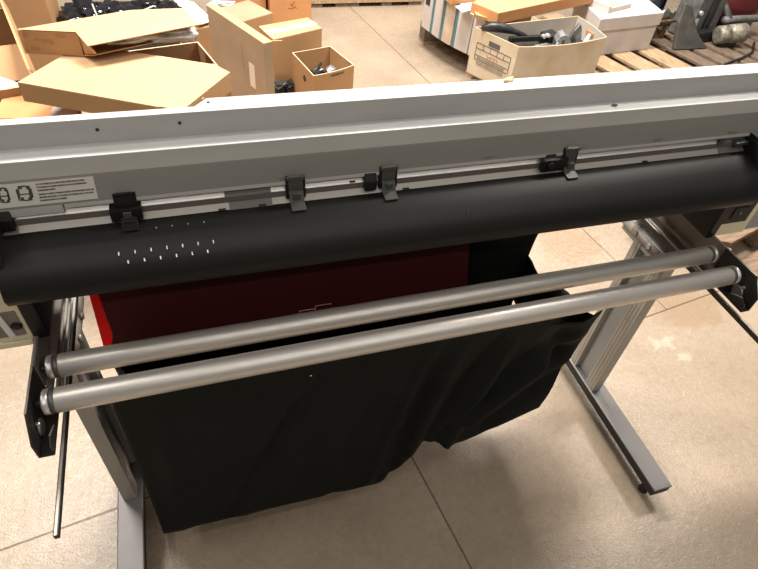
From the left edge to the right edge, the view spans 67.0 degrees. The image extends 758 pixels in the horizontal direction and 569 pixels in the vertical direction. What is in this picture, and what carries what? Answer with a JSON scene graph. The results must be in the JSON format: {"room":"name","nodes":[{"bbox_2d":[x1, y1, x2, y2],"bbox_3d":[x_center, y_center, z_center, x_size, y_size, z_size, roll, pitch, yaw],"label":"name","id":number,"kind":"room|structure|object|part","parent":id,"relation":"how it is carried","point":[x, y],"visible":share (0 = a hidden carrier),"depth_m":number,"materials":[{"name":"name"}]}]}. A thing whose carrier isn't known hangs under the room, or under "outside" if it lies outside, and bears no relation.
{"room":"warehouse","nodes":[
{"label":"warehouse","id":0,"kind":"room"},
{"bbox_2d":[0,0,757,568],"bbox_3d":[0.430,-1.627,3.995,12.000,0.100,12.000,-9,47,-15],"label":"floor","id":1,"kind":"structure","parent":0,"point":[549,486],"depth_m":1.72,"materials":[{"name":"tile"}]},
{"bbox_2d":[0,0,35,101],"bbox_3d":[-1.567,-0.639,2.252,0.480,0.650,0.756,-21,51,-25],"label":"open cardboard box","id":2,"kind":"object","parent":1,"relation":"on","point":[15,64],"visible":0.3,"depth_m":2.12,"materials":[{"name":"beige cardboard"}]},
{"bbox_2d":[0,77,18,89],"bbox_3d":[-1.326,-0.655,1.972,0.150,0.079,0.201,1,45,-6],"label":"paper sheet","id":3,"kind":"object","parent":2,"relation":"in","point":[5,83],"visible":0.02,"depth_m":2.01,"materials":[{"name":"white paper"}]},
{"bbox_2d":[0,87,81,119],"bbox_3d":[-1.149,-0.621,1.941,0.270,0.024,0.220,-9,47,-15],"label":"cardboard sheet","id":4,"kind":"object","parent":2,"relation":"on","point":[14,107],"visible":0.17,"depth_m":1.91,"materials":[{"name":"beige cardboard"}]},
{"bbox_2d":[50,106,77,115],"bbox_3d":[-1.048,-0.577,1.911,0.086,0.008,0.071,-4,46,-11],"label":"paper scrap","id":5,"kind":"object","parent":4,"relation":"on","point":[56,111],"visible":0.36,"depth_m":1.91,"materials":[{"name":"white paper"}]},
{"bbox_2d":[0,0,62,70],"bbox_3d":[-1.827,-1.387,2.870,0.355,0.780,0.300,-9,47,-15],"label":"cardboard box","id":6,"kind":"object","parent":1,"relation":"on","point":[25,13],"visible":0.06,"depth_m":2.80,"materials":[{"name":"brown cardboard"}]},
{"bbox_2d":[56,0,182,50],"bbox_3d":[-1.401,-1.385,3.170,0.657,0.422,0.378,-9,47,-15],"label":"wrapped bundle","id":7,"kind":"object","parent":1,"relation":"on","point":[76,9],"visible":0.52,"depth_m":3.05,"materials":[{"name":"black plastic"}]},
{"bbox_2d":[131,42,230,96],"bbox_3d":[-0.827,-0.552,2.267,0.432,0.630,0.337,-19,51,-23],"label":"open cardboard box","id":8,"kind":"object","parent":1,"relation":"on","point":[193,51],"visible":0.12,"depth_m":2.20,"materials":[{"name":"beige cardboard"}]},
{"bbox_2d":[18,50,231,112],"bbox_3d":[-0.805,-0.659,1.875,0.574,0.067,0.326,11,45,4],"label":"cardboard box","id":9,"kind":"object","parent":8,"relation":"on","point":[121,80],"visible":0.73,"depth_m":1.81,"materials":[{"name":"beige cardboard"}]},
{"bbox_2d":[17,8,200,55],"bbox_3d":[-0.899,-0.844,1.945,0.548,0.082,0.198,-25,53,-27],"label":"flat cardboard box","id":10,"kind":"object","parent":9,"relation":"on","point":[88,36],"visible":0.96,"depth_m":1.90,"materials":[{"name":"beige cardboard"}]},
{"bbox_2d":[105,26,198,44],"bbox_3d":[-0.793,-0.854,1.986,0.341,0.069,0.111,-23,52,-26],"label":"bubble wrap","id":11,"kind":"object","parent":10,"relation":"in","point":[184,35],"visible":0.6,"depth_m":1.99,"materials":[{"name":"plastic"}]},
{"bbox_2d":[189,22,212,58],"bbox_3d":[-0.997,-1.331,3.251,0.112,0.300,0.129,-26,54,-28],"label":"cardboard box","id":12,"kind":"object","parent":1,"relation":"on","point":[203,38],"visible":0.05,"depth_m":3.14,"materials":[{"name":"brown cardboard"}]},
{"bbox_2d":[174,0,207,25],"bbox_3d":[-1.025,-1.518,3.167,0.105,0.041,0.310,-26,54,-28],"label":"booklet","id":13,"kind":"object","parent":12,"relation":"on","point":[194,11],"visible":0.92,"depth_m":3.16,"materials":[{"name":"white paper"}]},
{"bbox_2d":[218,0,265,8],"bbox_3d":[-0.870,-1.863,3.581,0.275,0.600,0.260,-9,47,-15],"label":"cardboard box","id":14,"kind":"object","parent":1,"relation":"on","point":[262,3],"visible":0.02,"depth_m":3.55,"materials":[{"name":"cardboard"}]},
{"bbox_2d":[207,3,281,96],"bbox_3d":[-0.681,-1.061,2.879,0.536,0.501,0.090,37,53,27],"label":"cardboard box","id":15,"kind":"object","parent":1,"relation":"on","point":[238,48],"visible":0.78,"depth_m":2.77,"materials":[{"name":"beige cardboard"}]},
{"bbox_2d":[221,0,272,31],"bbox_3d":[-0.815,-1.468,3.408,0.236,0.300,0.321,35,51,25],"label":"cardboard box","id":16,"kind":"object","parent":1,"relation":"on","point":[248,12],"visible":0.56,"depth_m":3.31,"materials":[{"name":"brown cardboard"}]},
{"bbox_2d":[207,1,235,4],"bbox_3d":[-0.929,-1.653,3.362,0.175,0.002,0.085,-9,47,-15],"label":"printed sheet","id":17,"kind":"object","parent":16,"relation":"on","point":[211,2],"visible":0.82,"depth_m":3.36,"materials":[{"name":"white paper"}]},
{"bbox_2d":[274,80,287,93],"bbox_3d":[-0.542,-1.076,3.167,0.084,0.138,0.102,-9,47,-15],"label":"metal fitting","id":18,"kind":"object","parent":1,"relation":"on","point":[280,87],"visible":0.46,"depth_m":3.13,"materials":[{"name":"black metal"}]},
{"bbox_2d":[266,0,310,23],"bbox_3d":[-0.585,-1.877,3.614,0.260,0.620,0.282,-9,47,-15],"label":"cardboard box","id":19,"kind":"object","parent":1,"relation":"on","point":[282,10],"visible":0.53,"depth_m":3.58,"materials":[{"name":"brown cardboard"}]},
{"bbox_2d":[286,78,293,92],"bbox_3d":[-0.496,-1.084,3.188,0.093,0.147,0.103,13,45,6],"label":"metal fitting","id":20,"kind":"object","parent":1,"relation":"on","point":[290,89],"visible":0.38,"depth_m":3.16,"materials":[{"name":"black metal"}]},
{"bbox_2d":[259,18,321,85],"bbox_3d":[-0.493,-1.288,3.246,0.322,0.331,0.186,-24,53,-27],"label":"cardboard box","id":21,"kind":"object","parent":1,"relation":"on","point":[302,34],"visible":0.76,"depth_m":3.13,"materials":[{"name":"beige cardboard"}]},
{"bbox_2d":[292,46,353,92],"bbox_3d":[-0.303,-1.076,3.094,0.259,0.280,0.281,-21,51,-25],"label":"open cardboard box","id":22,"kind":"object","parent":1,"relation":"on","point":[304,61],"visible":0.66,"depth_m":3.03,"materials":[{"name":"beige cardboard"}]},
{"bbox_3d":[-0.288,-1.094,3.078,0.231,0.066,0.193,-9,47,-15],"label":"scrap","id":23,"kind":"object","parent":22,"relation":"in","visible":0},
{"bbox_2d":[310,62,324,74],"bbox_3d":[-0.322,-1.145,3.061,0.054,0.044,0.107,25,48,17],"label":"metal bracket","id":24,"kind":"object","parent":23,"relation":"on","point":[317,70],"visible":0.94,"depth_m":3.05,"materials":[{"name":"silver metal"}]},
{"bbox_2d":[325,65,335,72],"bbox_3d":[-0.258,-1.154,3.078,0.060,0.049,0.060,-9,47,-15],"label":"hub","id":25,"kind":"object","parent":23,"relation":"on","point":[330,68],"visible":0.78,"depth_m":3.06,"materials":[{"name":"silver metal"}]},
{"bbox_2d":[311,0,421,7],"bbox_3d":[-0.157,-2.340,4.349,0.920,0.300,0.401,-9,47,-15],"label":"skid","id":26,"kind":"object","parent":1,"relation":"on","point":[314,3],"visible":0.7,"depth_m":4.29,"materials":[{"name":"brown wood"}]},
{"bbox_2d":[0,63,757,568],"bbox_3d":[0.053,0.077,1.384,2.040,1.146,0.820,-9,47,-15],"label":"cutter","id":27,"kind":"object","parent":1,"relation":"on","point":[93,203],"visible":0.98,"depth_m":1.00,"materials":[{"name":"grey metal"}]},
{"bbox_2d":[37,417,45,435],"bbox_3d":[-0.547,0.230,0.928,0.004,0.030,0.030,-9,47,-15],"label":"bolt","id":28,"kind":"object","parent":27,"relation":"in","point":[41,421],"depth_m":0.92,"materials":[{"name":"silver metal"}]},
{"bbox_3d":[-0.585,0.095,1.012,0.024,0.250,0.413,-9,47,-15],"label":"arm","id":29,"kind":"part","parent":27,"relation":"part of","materials":[{"name":"metal"}]},
{"bbox_2d":[0,179,93,202],"bbox_3d":[-0.486,-0.136,0.838,0.126,0.025,0.010,-9,47,-15],"label":"print","id":30,"kind":"object","parent":27,"relation":"on","point":[11,190],"depth_m":0.84,"materials":[{"name":"grey paper"}]},
{"bbox_3d":[-0.549,0.185,1.012,0.007,0.013,0.530,-9,47,-15],"label":"support rod","id":31,"kind":"part","parent":27,"relation":"part of","materials":[{"name":"grey metal"}]},
{"bbox_3d":[-0.623,0.100,1.178,0.026,0.043,0.180,-9,47,-15],"label":"bracket rail","id":32,"kind":"part","parent":27,"relation":"part of","materials":[{"name":"metal"}]},
{"bbox_3d":[-0.647,0.320,1.346,0.032,0.562,0.133,-9,47,-15],"label":"post","id":33,"kind":"part","parent":27,"relation":"part of","materials":[{"name":"grey metal"}]},
{"bbox_3d":[-0.385,-0.111,0.874,0.024,0.050,0.034,-9,47,-15],"label":"lever","id":34,"kind":"part","parent":27,"relation":"part of","materials":[{"name":"black plastic"}]},
{"bbox_2d":[89,243,468,345],"bbox_3d":[-0.179,-0.052,1.226,0.818,0.275,0.102,-9,47,-15],"label":"plastic sheet","id":35,"kind":"object","parent":27,"relation":"hanging from","point":[163,310],"visible":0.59,"depth_m":1.24,"materials":[{"name":"red plastic"}]},
{"bbox_3d":[-0.135,-0.150,0.943,0.031,0.050,0.034,-9,47,-15],"label":"lever","id":36,"kind":"part","parent":27,"relation":"part of","materials":[{"name":"grey plastic"}]},
{"bbox_2d":[112,234,601,533],"bbox_3d":[0.045,0.171,1.465,1.382,0.719,0.377,-9,47,-15],"label":"basket","id":37,"kind":"object","parent":27,"relation":"hanging from","point":[209,453],"visible":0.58,"depth_m":1.33,"materials":[{"name":"fabric"}]},
{"bbox_3d":[0.097,-0.311,0.998,2.040,0.046,0.074,-9,47,-15],"label":"rail","id":38,"kind":"part","parent":27,"relation":"part of","materials":[{"name":"silver metal"}]},
{"bbox_3d":[0.020,-0.175,0.985,0.031,0.050,0.034,-9,47,-15],"label":"lever","id":39,"kind":"part","parent":27,"relation":"part of","materials":[{"name":"grey plastic"}]},
{"bbox_2d":[503,76,513,82],"bbox_3d":[0.236,-0.372,1.038,0.030,0.006,0.011,-15,49,-20],"label":"crumb","id":40,"kind":"object","parent":27,"relation":"on","point":[509,79],"visible":1,"depth_m":1.04,"materials":[{"name":"beige"}]},
{"bbox_3d":[0.366,-0.230,1.080,0.031,0.050,0.034,-9,47,-15],"label":"lever","id":41,"kind":"part","parent":27,"relation":"part of","materials":[{"name":"grey plastic"}]},
{"bbox_3d":[0.714,0.104,1.719,0.032,0.562,0.133,-9,47,-15],"label":"post","id":42,"kind":"part","parent":27,"relation":"part of","materials":[{"name":"grey metal"}]},
{"bbox_3d":[0.714,-0.112,1.545,0.026,0.043,0.180,-9,47,-15],"label":"bracket rail","id":43,"kind":"part","parent":27,"relation":"part of","materials":[{"name":"metal"}]},
{"bbox_3d":[0.765,-0.119,1.383,0.024,0.250,0.413,-9,47,-15],"label":"arm","id":44,"kind":"part","parent":27,"relation":"part of","materials":[{"name":"metal"}]},
{"bbox_3d":[0.762,-0.022,1.371,0.007,0.013,0.530,-9,47,-15],"label":"support rod","id":45,"kind":"part","parent":27,"relation":"part of","materials":[{"name":"grey metal"}]},
{"bbox_3d":[0.709,-0.297,1.186,0.012,0.015,0.010,-9,47,-15],"label":"stop lever","id":46,"kind":"part","parent":27,"relation":"part of","materials":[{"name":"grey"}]},
{"bbox_2d":[731,284,743,295],"bbox_3d":[0.815,0.015,1.302,0.004,0.030,0.030,-9,47,-15],"label":"knob","id":47,"kind":"object","parent":27,"relation":"in","point":[737,289],"depth_m":1.30,"materials":[{"name":"silver metal"}]},
{"bbox_2d":[722,200,757,223],"bbox_3d":[0.830,-0.187,1.293,0.069,0.118,0.004,-9,47,-15],"label":"power socket","id":48,"kind":"object","parent":27,"relation":"attached to","point":[737,214],"depth_m":1.31,"materials":[{"name":"black plastic"}]},
{"bbox_3d":[0.765,-0.302,1.206,0.050,0.006,0.020,-13,49,-19],"label":"plate","id":49,"kind":"part","parent":27,"relation":"part of","materials":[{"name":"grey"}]},
{"bbox_2d":[418,13,691,78],"bbox_3d":[1.206,-1.480,3.770,1.612,0.140,1.187,-9,47,-15],"label":"wooden pallet","id":50,"kind":"object","parent":1,"relation":"on","point":[638,60],"visible":0.16,"depth_m":3.73,"materials":[{"name":"brown wood"}]},
{"bbox_2d":[421,0,433,31],"bbox_3d":[0.468,-1.824,3.741,0.365,0.259,0.101,-19,51,-24],"label":"carton","id":51,"kind":"object","parent":50,"relation":"on","point":[428,4],"visible":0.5,"depth_m":3.69,"materials":[{"name":"white cardboard"}]},
{"bbox_2d":[430,0,444,38],"bbox_3d":[0.520,-1.750,3.674,0.362,0.259,0.102,-19,51,-24],"label":"carton","id":52,"kind":"object","parent":50,"relation":"on","point":[438,7],"visible":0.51,"depth_m":3.61,"materials":[{"name":"white cardboard"}]},
{"bbox_2d":[439,0,479,45],"bbox_3d":[0.581,-1.678,3.610,0.373,0.259,0.105,-19,51,-24],"label":"carton","id":53,"kind":"object","parent":50,"relation":"on","point":[450,11],"visible":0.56,"depth_m":3.54,"materials":[{"name":"beige cardboard"}]},
{"bbox_2d":[446,0,475,4],"bbox_3d":[0.479,-1.745,3.445,0.203,0.048,0.135,-22,52,-25],"label":"cardboard box","id":54,"kind":"object","parent":53,"relation":"on","point":[451,2],"visible":1,"depth_m":3.40,"materials":[{"name":"brown cardboard"}]},
{"bbox_2d":[451,2,474,53],"bbox_3d":[0.661,-1.604,3.546,0.389,0.259,0.124,-19,51,-24],"label":"carton","id":55,"kind":"object","parent":50,"relation":"on","point":[464,22],"visible":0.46,"depth_m":3.48,"materials":[{"name":"cardboard"}]},
{"bbox_2d":[455,3,471,12],"bbox_3d":[0.537,-1.641,3.379,0.218,0.004,0.087,-30,55,-31],"label":"paper sheet","id":56,"kind":"object","parent":55,"relation":"on","point":[463,8],"visible":0.64,"depth_m":3.35,"materials":[{"name":"white paper"}]},
{"bbox_2d":[468,17,530,54],"bbox_3d":[0.737,-1.534,3.486,0.370,0.259,0.090,-19,51,-24],"label":"carton","id":57,"kind":"object","parent":50,"relation":"on","point":[477,23],"visible":0.06,"depth_m":3.42,"materials":[{"name":"grey cardboard"}]},
{"bbox_2d":[470,0,591,22],"bbox_3d":[0.943,-1.692,3.436,0.890,0.063,0.190,-24,53,-27],"label":"cardboard box","id":58,"kind":"object","parent":57,"relation":"on","point":[503,11],"visible":0.92,"depth_m":3.29,"materials":[{"name":"brown cardboard"}]},
{"bbox_2d":[474,11,487,19],"bbox_3d":[0.591,-1.529,3.256,0.098,0.026,0.057,2,45,-4],"label":"scrap","id":59,"kind":"object","parent":58,"relation":"on","point":[478,16],"visible":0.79,"depth_m":3.24,"materials":[{"name":"brown cardboard"}]},
{"bbox_2d":[466,16,606,80],"bbox_3d":[0.922,-1.337,3.273,0.744,0.314,0.333,-16,49,-21],"label":"storage box","id":60,"kind":"object","parent":50,"relation":"on","point":[492,56],"depth_m":3.19,"materials":[{"name":"beige cardboard"}]},
{"bbox_3d":[0.692,-1.396,3.140,0.266,0.081,0.057,3,45,-3],"label":"grip handle","id":61,"kind":"part","parent":60,"relation":"part of","materials":[{"name":"black plastic"}]},
{"bbox_2d":[512,41,539,46],"bbox_3d":[0.921,-1.336,3.288,0.578,0.110,0.246,-9,47,-15],"label":"scrap","id":62,"kind":"object","parent":60,"relation":"in","point":[520,44],"visible":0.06,"depth_m":3.27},
{"bbox_2d":[537,29,556,43],"bbox_3d":[0.940,-1.375,3.218,0.100,0.066,0.186,30,50,21],"label":"block","id":63,"kind":"object","parent":62,"relation":"on","point":[551,32],"visible":0.43,"depth_m":3.22,"materials":[{"name":"metal"}]},
{"bbox_2d":[508,33,549,42],"bbox_3d":[0.845,-1.368,3.169,0.260,0.045,0.058,-9,47,-15],"label":"bar","id":64,"kind":"object","parent":63,"relation":"on","point":[540,37],"visible":0.96,"depth_m":3.17,"materials":[{"name":"metal"}]},
{"bbox_2d":[552,30,570,44],"bbox_3d":[1.023,-1.356,3.186,0.113,0.103,0.053,-9,47,-15],"label":"shoe","id":65,"kind":"object","parent":62,"relation":"on","point":[561,36],"visible":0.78,"depth_m":3.16,"materials":[{"name":"silver metal"}]},
{"bbox_2d":[569,23,582,43],"bbox_3d":[1.123,-1.387,3.226,0.095,0.136,0.104,-9,47,-15],"label":"shoe","id":66,"kind":"object","parent":62,"relation":"on","point":[575,36],"visible":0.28,"depth_m":3.23,"materials":[{"name":"grey metal"}]},
{"bbox_2d":[571,0,663,54],"bbox_3d":[1.558,-1.730,3.792,0.584,0.237,0.438,-9,47,-15],"label":"lidded box","id":67,"kind":"object","parent":50,"relation":"on","point":[633,28],"visible":0.74,"depth_m":3.67,"materials":[{"name":"white cardboard"}]},
{"bbox_2d":[585,0,631,12],"bbox_3d":[1.480,-1.782,3.636,0.320,0.041,0.185,-9,47,-15],"label":"lid","id":68,"kind":"object","parent":67,"relation":"on","point":[605,6],"visible":0.88,"depth_m":3.61,"materials":[{"name":"white cardboard"}]},
{"bbox_3d":[1.489,-1.780,3.661,0.290,0.004,0.160,-9,47,-15],"label":"panel","id":69,"kind":"part","parent":68,"relation":"part of","materials":[{"name":"white cardboard"}]},
{"bbox_3d":[1.565,-1.786,3.735,0.584,0.078,0.438,-9,47,-15],"label":"lid","id":70,"kind":"part","parent":67,"relation":"part of","materials":[{"name":"white cardboard"}]},
{"bbox_2d":[649,11,757,66],"bbox_3d":[2.391,-1.668,4.095,0.960,0.140,1.413,-20,51,-24],"label":"wooden pallet","id":71,"kind":"object","parent":1,"relation":"on","point":[713,55],"visible":0.11,"depth_m":3.92,"materials":[{"name":"brown wood"}]},
{"bbox_2d":[649,0,666,9],"bbox_3d":[1.895,-1.996,4.079,0.292,0.259,0.325,-9,47,-15],"label":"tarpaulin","id":72,"kind":"object","parent":71,"relation":"on","point":[660,4],"visible":0.08,"depth_m":3.96,"materials":[{"name":"plastic"}]},
{"bbox_2d":[652,8,676,38],"bbox_3d":[1.942,-1.811,3.944,0.212,0.198,0.136,-9,47,-15],"label":"fitting","id":73,"kind":"object","parent":71,"relation":"on","point":[660,31],"visible":0.39,"depth_m":3.91,"materials":[{"name":"grey metal"}]},
{"bbox_2d":[668,0,727,49],"bbox_3d":[2.171,-1.831,3.923,0.504,0.293,0.336,-9,47,-15],"label":"metal bracket","id":74,"kind":"object","parent":71,"relation":"on","point":[696,22],"visible":0.95,"depth_m":3.87,"materials":[{"name":"metal"}]},
{"bbox_2d":[721,2,757,23],"bbox_3d":[2.685,-2.026,4.074,0.743,0.271,0.278,-9,47,-15],"label":"pipe","id":75,"kind":"object","parent":74,"relation":"on","point":[728,18],"visible":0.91,"depth_m":3.99,"materials":[{"name":"grey metal"}]},
{"bbox_2d":[712,23,750,47],"bbox_3d":[2.428,-1.724,3.948,0.224,0.152,0.123,-4,46,-10],"label":"motor","id":76,"kind":"object","parent":71,"relation":"on","point":[729,35],"visible":1,"depth_m":3.90,"materials":[{"name":"silver metal"}]},
{"bbox_2d":[715,0,757,26],"bbox_3d":[2.582,-2.167,4.251,0.538,0.370,0.538,-9,47,-15],"label":"tank","id":77,"kind":"object","parent":71,"relation":"on","point":[737,7],"visible":0.14,"depth_m":4.08,"materials":[{"name":"metal"}]},
{"bbox_2d":[724,42,755,64],"bbox_3d":[2.481,-1.566,3.889,0.067,0.021,0.563,37,52,27],"label":"cable","id":78,"kind":"object","parent":71,"relation":"on","point":[753,46],"visible":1,"depth_m":3.85,"materials":[{"name":"rubber"}]},
{"bbox_2d":[694,227,757,277],"bbox_3d":[1.683,-0.224,2.595,1.004,0.122,0.442,-12,48,-18],"label":"pallet","id":79,"kind":"object","parent":1,"relation":"on","point":[750,235],"visible":0.13,"depth_m":2.51,"materials":[{"name":"brown wood"}]},
{"bbox_3d":[0.839,-1.296,3.154,0.202,0.030,0.042,-9,47,-15],"label":"bar","id":80,"kind":"object","parent":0,"visible":0},
{"bbox_2d":[533,42,560,45],"bbox_3d":[0.905,-1.303,3.141,0.224,0.041,0.035,-12,48,-18],"label":"lever","id":81,"kind":"object","parent":80,"relation":"on","point":[558,43],"visible":0.26,"depth_m":3.13,"materials":[{"name":"grey metal"}]}
]}

